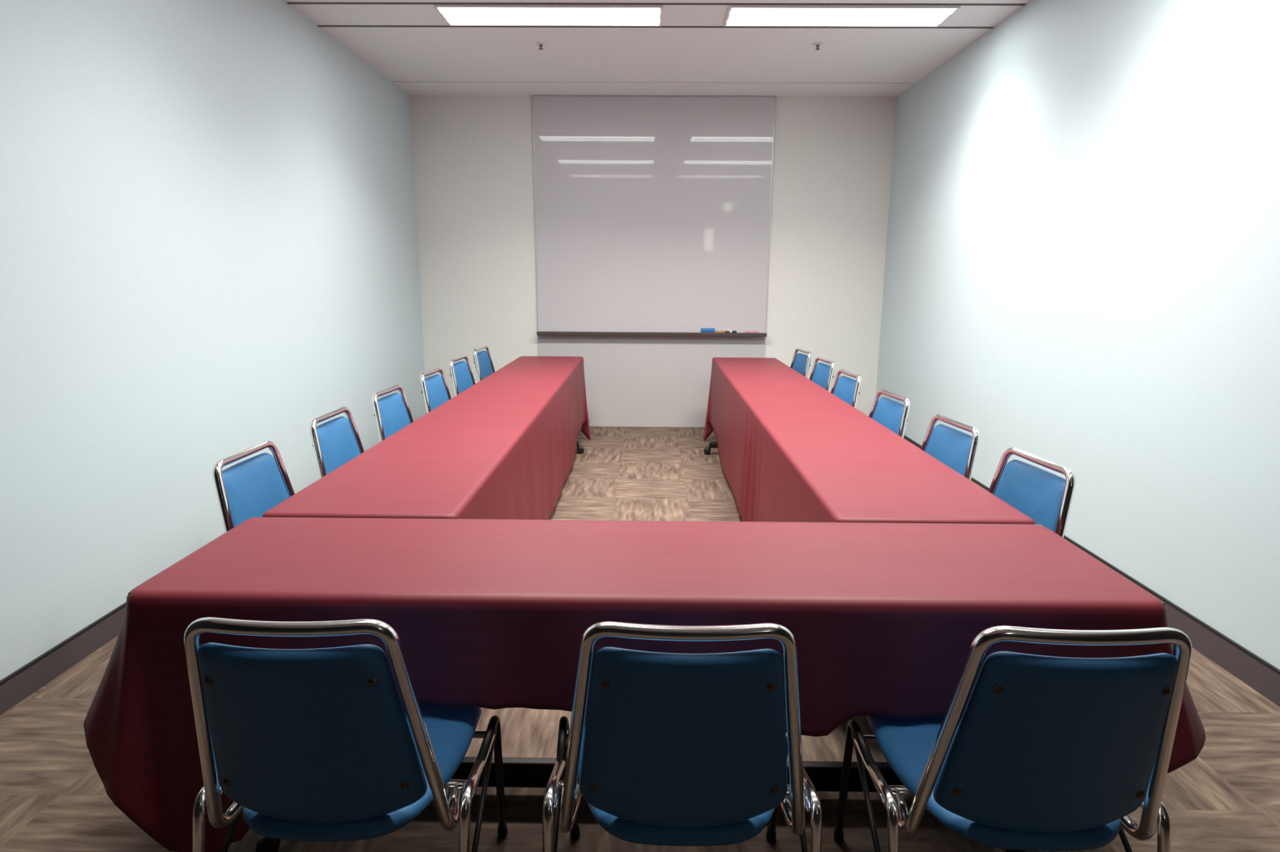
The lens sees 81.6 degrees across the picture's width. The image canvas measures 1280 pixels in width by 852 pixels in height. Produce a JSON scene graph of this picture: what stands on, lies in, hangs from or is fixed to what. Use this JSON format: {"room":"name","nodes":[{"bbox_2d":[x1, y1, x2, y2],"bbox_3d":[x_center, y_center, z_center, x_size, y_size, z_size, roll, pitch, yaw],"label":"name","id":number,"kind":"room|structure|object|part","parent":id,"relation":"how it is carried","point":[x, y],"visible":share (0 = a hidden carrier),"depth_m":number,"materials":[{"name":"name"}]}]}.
{"room":"conference room","nodes":[
{"label":"conference room","id":0,"kind":"room"},
{"bbox_2d":[0,0,426,680],"bbox_3d":[-2.252,-0.989,4.473,0.120,3.145,5.667,0,12,1],"label":"wall","id":1,"kind":"structure","parent":0,"point":[209,253],"depth_m":3.47,"materials":[{"name":"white paint"}]},
{"bbox_2d":[0,602,126,715],"bbox_3d":[-2.194,0.497,4.775,0.012,0.113,5.667,0,12,1],"label":"baseboard","id":2,"kind":"structure","parent":1,"relation":"attached to","point":[34,675],"depth_m":2.82,"materials":[{"name":"grey plastic"}]},
{"bbox_2d":[391,81,915,84],"bbox_3d":[0.112,-2.973,6.415,4.534,0.004,0.012,0,12,1],"label":"trim","id":3,"kind":"structure","parent":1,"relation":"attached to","point":[392,82],"depth_m":6.41,"materials":[{"name":"grey"}]},
{"bbox_2d":[317,25,994,28],"bbox_3d":[0.094,-2.681,4.980,4.534,0.004,0.022,0,12,1],"label":"trim","id":4,"kind":"structure","parent":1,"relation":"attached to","point":[317,25],"depth_m":4.98,"materials":[{"name":"grey metal"}]},
{"bbox_2d":[286,2,1026,5],"bbox_3d":[0.089,-2.595,4.559,4.534,0.004,0.022,0,12,1],"label":"trim","id":5,"kind":"structure","parent":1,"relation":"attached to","point":[417,3],"depth_m":4.55,"materials":[{"name":"grey metal"}]},
{"bbox_2d":[0,426,1279,851],"bbox_3d":[0.046,0.950,3.146,4.774,0.100,9.227,0,12,1],"label":"floor","id":6,"kind":"structure","parent":0,"point":[54,797],"depth_m":2.30,"materials":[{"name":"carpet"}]},
{"bbox_2d":[212,440,294,532],"bbox_3d":[-1.174,0.523,2.733,0.564,0.888,0.584,1,12,2],"label":"chair","id":7,"kind":"object","parent":6,"relation":"on","point":[251,487],"visible":0.25,"depth_m":2.67,"materials":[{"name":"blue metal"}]},
{"bbox_3d":[-1.390,0.341,2.703,0.129,0.429,0.425,1,12,2],"label":"backrest","id":8,"kind":"part","parent":7,"relation":"part of","materials":[{"name":"blue fabric"}]},
{"bbox_2d":[309,406,364,478],"bbox_3d":[-1.173,0.375,3.458,0.564,0.888,0.584,1,12,2],"label":"chair","id":9,"kind":"object","parent":6,"relation":"on","point":[336,442],"visible":0.24,"depth_m":3.40,"materials":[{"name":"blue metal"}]},
{"bbox_3d":[-1.390,0.193,3.428,0.129,0.429,0.425,1,12,2],"label":"backrest","id":10,"kind":"part","parent":9,"relation":"part of","materials":[{"name":"blue fabric"}]},
{"bbox_2d":[183,617,507,851],"bbox_3d":[-0.645,0.739,1.686,0.584,0.888,0.564,0,12,1],"label":"chair","id":11,"kind":"object","parent":6,"relation":"on","point":[320,744],"visible":0.96,"depth_m":1.43,"materials":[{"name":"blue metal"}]},
{"bbox_3d":[-0.925,0.980,1.630,0.030,0.436,0.272,0,12,1],"label":"leg","id":12,"kind":"part","parent":11,"relation":"part of","materials":[{"name":"silver metal"}]},
{"bbox_3d":[-0.647,0.603,1.436,0.425,0.429,0.129,0,12,1],"label":"backrest","id":13,"kind":"part","parent":11,"relation":"part of","materials":[{"name":"blue plastic"}]},
{"bbox_3d":[-0.645,0.791,1.724,0.573,0.042,0.279,0,12,1],"label":"seat frame","id":14,"kind":"part","parent":11,"relation":"part of","materials":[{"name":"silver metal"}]},
{"bbox_3d":[-0.645,0.764,1.703,0.486,0.070,0.457,0,12,1],"label":"seat","id":15,"kind":"part","parent":11,"relation":"part of","materials":[{"name":"blue plastic"}]},
{"bbox_3d":[-0.371,0.984,1.625,0.030,0.436,0.272,0,12,1],"label":"leg","id":16,"kind":"part","parent":11,"relation":"part of","materials":[{"name":"silver metal"}]},
{"bbox_3d":[-0.369,0.935,1.879,0.034,0.431,0.256,0,12,-2],"label":"leg","id":17,"kind":"part","parent":11,"relation":"part of","materials":[{"name":"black metal"}]},
{"bbox_2d":[372,384,413,441],"bbox_3d":[-1.152,0.234,4.154,0.564,0.888,0.584,1,12,4],"label":"chair","id":18,"kind":"object","parent":6,"relation":"on","point":[392,412],"visible":0.19,"depth_m":4.11,"materials":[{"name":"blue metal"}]},
{"bbox_3d":[-1.368,0.050,4.131,0.129,0.429,0.425,1,12,4],"label":"backrest","id":19,"kind":"part","parent":18,"relation":"part of","materials":[{"name":"blue fabric"}]},
{"bbox_2d":[420,368,451,413],"bbox_3d":[-1.130,0.075,4.938,0.564,0.888,0.584,1,12,4],"label":"chair","id":20,"kind":"object","parent":6,"relation":"on","point":[435,391],"visible":0.23,"depth_m":4.90,"materials":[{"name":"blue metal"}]},
{"bbox_2d":[448,355,475,395],"bbox_3d":[-1.148,-0.087,5.732,0.564,0.888,0.584,1,12,5],"label":"chair","id":21,"kind":"object","parent":6,"relation":"on","point":[461,374],"visible":0.28,"depth_m":5.70,"materials":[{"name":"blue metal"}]},
{"bbox_2d":[473,345,494,381],"bbox_3d":[-1.149,-0.249,6.526,0.564,0.888,0.584,1,12,5],"label":"chair","id":22,"kind":"object","parent":6,"relation":"on","point":[483,362],"visible":0.23,"depth_m":6.49,"materials":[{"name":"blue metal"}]},
{"bbox_2d":[576,440,584,453],"bbox_3d":[-0.807,-0.050,5.898,0.644,0.752,2.244,0,12,1],"label":"folding table","id":23,"kind":"object","parent":6,"relation":"on","point":[580,450],"visible":0.14,"depth_m":6.37,"materials":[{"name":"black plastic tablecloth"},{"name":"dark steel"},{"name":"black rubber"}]},
{"bbox_2d":[262,355,591,519],"bbox_3d":[-0.835,0.172,4.765,0.723,0.745,4.779,0,12,1],"label":"tablecloth","id":24,"kind":"object","parent":23,"relation":"on","point":[504,446],"visible":0.8,"depth_m":3.40,"materials":[{"name":"red fabric"}]},
{"bbox_2d":[128,517,1164,851],"bbox_3d":[0.008,0.722,2.126,2.481,0.752,0.572,0,12,1],"label":"folding table","id":25,"kind":"object","parent":6,"relation":"on","point":[518,772],"visible":0.08,"depth_m":2.17,"materials":[{"name":"red fabric tablecloth"},{"name":"dark steel"},{"name":"black rubber"}]},
{"bbox_2d":[83,517,1205,851],"bbox_3d":[0.000,0.707,2.082,2.793,0.714,0.664,0,12,1],"label":"tablecloth","id":26,"kind":"object","parent":25,"relation":"on","point":[884,620],"visible":0.85,"depth_m":1.80,"materials":[{"name":"red fabric"}]},
{"bbox_2d":[542,621,822,851],"bbox_3d":[0.090,0.745,1.678,0.584,0.888,0.564,0,12,1],"label":"chair","id":27,"kind":"object","parent":6,"relation":"on","point":[672,749],"visible":1,"depth_m":1.41,"materials":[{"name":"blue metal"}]},
{"bbox_3d":[-0.190,0.986,1.623,0.030,0.436,0.272,0,12,1],"label":"leg","id":28,"kind":"part","parent":27,"relation":"part of","materials":[{"name":"silver metal"}]},
{"bbox_3d":[-0.185,0.936,1.878,0.034,0.431,0.256,1,12,3],"label":"leg","id":29,"kind":"part","parent":27,"relation":"part of","materials":[{"name":"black metal"}]},
{"bbox_3d":[0.090,0.770,1.695,0.486,0.070,0.457,0,12,1],"label":"seat","id":30,"kind":"part","parent":27,"relation":"part of","materials":[{"name":"blue plastic"}]},
{"bbox_3d":[0.090,0.797,1.716,0.573,0.042,0.279,0,12,1],"label":"seat frame","id":31,"kind":"part","parent":27,"relation":"part of","materials":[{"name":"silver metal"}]},
{"bbox_3d":[0.088,0.609,1.428,0.425,0.429,0.129,0,12,1],"label":"backrest","id":32,"kind":"part","parent":27,"relation":"part of","materials":[{"name":"blue plastic"}]},
{"bbox_3d":[0.366,0.941,1.872,0.034,0.431,0.256,0,12,-2],"label":"leg","id":33,"kind":"part","parent":27,"relation":"part of","materials":[{"name":"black metal"}]},
{"bbox_3d":[0.364,0.990,1.617,0.030,0.436,0.272,0,12,1],"label":"leg","id":34,"kind":"part","parent":27,"relation":"part of","materials":[{"name":"silver metal"}]},
{"bbox_2d":[703,441,717,454],"bbox_3d":[0.894,-0.037,5.881,0.700,0.752,2.244,0,12,1],"label":"folding table","id":35,"kind":"object","parent":6,"relation":"on","point":[707,451],"visible":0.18,"depth_m":6.35,"materials":[{"name":"black plastic"},{"name":"dark steel"},{"name":"black rubber"}]},
{"bbox_2d":[702,357,1035,524],"bbox_3d":[0.924,0.185,4.747,0.727,0.745,4.779,0,12,1],"label":"tablecloth","id":36,"kind":"object","parent":35,"relation":"on","point":[791,450],"visible":0.77,"depth_m":3.39,"materials":[{"name":"red fabric"}]},
{"bbox_2d":[790,347,811,377],"bbox_3d":[1.167,-0.222,6.463,0.564,0.888,0.584,-1,12,-5],"label":"chair","id":37,"kind":"object","parent":6,"relation":"on","point":[801,362],"visible":0.27,"depth_m":6.43,"materials":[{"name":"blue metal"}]},
{"bbox_2d":[808,356,834,391],"bbox_3d":[1.179,-0.079,5.757,0.564,0.888,0.584,-1,12,-5],"label":"chair","id":38,"kind":"object","parent":6,"relation":"on","point":[822,374],"visible":0.23,"depth_m":5.72,"materials":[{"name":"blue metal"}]},
{"bbox_3d":[1.396,-0.261,5.741,0.129,0.429,0.425,-1,12,-5],"label":"backrest","id":39,"kind":"part","parent":38,"relation":"part of","materials":[{"name":"blue fabric"}]},
{"bbox_2d":[831,368,861,408],"bbox_3d":[1.146,0.079,4.983,0.564,0.888,0.584,-1,12,-5],"label":"chair","id":40,"kind":"object","parent":6,"relation":"on","point":[847,389],"visible":0.23,"depth_m":4.94,"materials":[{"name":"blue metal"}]},
{"bbox_3d":[1.363,-0.104,4.967,0.129,0.429,0.425,-1,12,-5],"label":"backrest","id":41,"kind":"part","parent":40,"relation":"part of","materials":[{"name":"blue fabric"}]},
{"bbox_2d":[868,389,910,438],"bbox_3d":[1.134,0.260,4.092,0.564,0.888,0.584,-1,12,-5],"label":"chair","id":42,"kind":"object","parent":6,"relation":"on","point":[893,415],"visible":0.27,"depth_m":4.04,"materials":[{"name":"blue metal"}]},
{"bbox_3d":[1.351,0.077,4.075,0.129,0.429,0.425,-1,12,-5],"label":"backrest","id":43,"kind":"part","parent":42,"relation":"part of","materials":[{"name":"blue fabric"}]},
{"bbox_2d":[920,414,979,479],"bbox_3d":[1.150,0.414,3.337,0.564,0.888,0.584,-1,12,-5],"label":"chair","id":44,"kind":"object","parent":6,"relation":"on","point":[956,449],"visible":0.25,"depth_m":3.28,"materials":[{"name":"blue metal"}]},
{"bbox_3d":[1.367,0.231,3.320,0.129,0.429,0.425,-1,12,-5],"label":"backrest","id":45,"kind":"part","parent":44,"relation":"part of","materials":[{"name":"blue fabric"}]},
{"bbox_2d":[833,625,1191,851],"bbox_3d":[0.809,0.751,1.670,0.584,0.888,0.564,0,12,1],"label":"chair","id":46,"kind":"object","parent":6,"relation":"on","point":[1044,753],"visible":0.94,"depth_m":1.42,"materials":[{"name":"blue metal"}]},
{"bbox_3d":[0.534,0.942,1.870,0.034,0.431,0.256,1,12,3],"label":"leg","id":47,"kind":"part","parent":46,"relation":"part of","materials":[{"name":"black metal"}]},
{"bbox_3d":[0.530,0.991,1.615,0.030,0.436,0.272,0,12,1],"label":"leg","id":48,"kind":"part","parent":46,"relation":"part of","materials":[{"name":"silver metal"}]},
{"bbox_3d":[0.809,0.776,1.688,0.486,0.070,0.457,0,12,1],"label":"seat","id":49,"kind":"part","parent":46,"relation":"part of","materials":[{"name":"blue plastic"}]},
{"bbox_3d":[0.809,0.802,1.709,0.573,0.042,0.279,0,12,1],"label":"seat frame","id":50,"kind":"part","parent":46,"relation":"part of","materials":[{"name":"silver metal"}]},
{"bbox_3d":[0.808,0.614,1.421,0.425,0.429,0.129,0,12,1],"label":"backrest","id":51,"kind":"part","parent":46,"relation":"part of","materials":[{"name":"blue plastic"}]},
{"bbox_3d":[1.084,0.996,1.609,0.030,0.436,0.272,0,12,1],"label":"leg","id":52,"kind":"part","parent":46,"relation":"part of","materials":[{"name":"silver metal"}]},
{"bbox_2d":[988,447,1075,537],"bbox_3d":[1.164,0.547,2.680,0.564,0.888,0.584,-1,12,-5],"label":"chair","id":53,"kind":"object","parent":6,"relation":"on","point":[1046,497],"visible":0.25,"depth_m":2.62,"materials":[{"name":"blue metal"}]},
{"bbox_3d":[1.381,0.365,2.664,0.129,0.429,0.425,-1,12,-5],"label":"backrest","id":54,"kind":"part","parent":53,"relation":"part of","materials":[{"name":"blue fabric"}]},
{"bbox_2d":[409,95,896,416],"bbox_3d":[0.109,-1.547,7.284,4.774,3.145,0.120,0,12,1],"label":"wall","id":55,"kind":"structure","parent":0,"point":[473,155],"depth_m":7.15,"materials":[{"name":"white paint"}]},
{"bbox_2d":[537,335,765,427],"bbox_3d":[0.112,-0.454,7.439,2.258,0.942,0.012,0,12,1],"label":"wall","id":56,"kind":"structure","parent":55,"relation":"attached to","point":[631,381],"depth_m":7.42,"materials":[{"name":"white paint"}]},
{"bbox_2d":[532,95,775,337],"bbox_3d":[0.120,-1.976,7.088,2.258,2.217,0.093,0,12,1],"label":"whiteboard","id":57,"kind":"object","parent":55,"relation":"attached to","point":[652,214],"visible":1,"depth_m":7.11,"materials":[{"name":"white plastic"}]},
{"bbox_2d":[537,331,766,337],"bbox_3d":[0.114,-0.907,7.302,2.253,0.036,0.086,0,12,1],"label":"marker tray","id":58,"kind":"object","parent":57,"relation":"on","point":[740,334],"depth_m":7.26,"materials":[{"name":"grey metal"}]},
{"bbox_2d":[701,328,715,333],"bbox_3d":[0.668,-0.937,7.289,0.135,0.048,0.052,0,12,1],"label":"eraser","id":59,"kind":"object","parent":57,"relation":"on","point":[703,330],"visible":1,"depth_m":7.26,"materials":[{"name":"blue plastic"}]},
{"bbox_2d":[715,330,729,333],"bbox_3d":[0.815,-0.924,7.288,0.133,0.024,0.024,0,12,1],"label":"marker","id":60,"kind":"object","parent":57,"relation":"on","point":[717,331],"visible":1,"depth_m":7.28,"materials":[{"name":"brown plastic"}]},
{"bbox_2d":[744,330,758,333],"bbox_3d":[1.097,-0.923,7.292,0.133,0.024,0.024,0,12,1],"label":"marker","id":61,"kind":"object","parent":57,"relation":"on","point":[745,331],"visible":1,"depth_m":7.28,"materials":[{"name":"pink"}]},
{"bbox_2d":[284,0,1031,97],"bbox_3d":[0.065,-2.259,2.493,4.774,0.160,9.227,0,12,1],"label":"ceiling","id":62,"kind":"structure","parent":0,"point":[401,54],"depth_m":5.51,"materials":[{"name":"paint"}]},
{"bbox_2d":[536,42,545,49],"bbox_3d":[-0.717,-2.744,5.359,0.064,0.040,0.064,0,12,1],"label":"sprinkler head","id":63,"kind":"object","parent":62,"relation":"attached to","point":[540,44],"visible":1,"depth_m":5.35},
{"bbox_2d":[433,4,662,26],"bbox_3d":[-0.567,-2.635,4.768,1.420,0.017,0.360,0,12,1],"label":"recessed light","id":64,"kind":"object","parent":62,"relation":"in","point":[453,15],"visible":1,"depth_m":4.75,"materials":[{"name":"white plastic"}]},
{"bbox_2d":[813,42,822,49],"bbox_3d":[1.277,-2.727,5.329,0.064,0.040,0.064,0,12,1],"label":"sprinkler head","id":65,"kind":"object","parent":62,"relation":"attached to","point":[817,44],"visible":1,"depth_m":5.32},
{"bbox_2d":[724,4,960,26],"bbox_3d":[1.265,-2.620,4.748,1.420,0.017,0.360,0,12,1],"label":"recessed light","id":66,"kind":"object","parent":62,"relation":"in","point":[740,15],"visible":1,"depth_m":4.74,"materials":[{"name":"white plastic"}]},
{"bbox_2d":[875,0,1279,670],"bbox_3d":[2.402,-0.952,4.425,0.120,3.145,5.667,0,12,1],"label":"wall","id":67,"kind":"structure","parent":0,"point":[1082,273],"depth_m":3.62,"materials":[{"name":"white paint"}]},
{"bbox_2d":[903,435,1279,706],"bbox_3d":[2.328,0.527,4.726,0.012,0.125,5.667,0,12,1],"label":"baseboard","id":68,"kind":"structure","parent":67,"relation":"attached to","point":[1252,670],"depth_m":2.94,"materials":[{"name":"grey plastic"}]}
]}

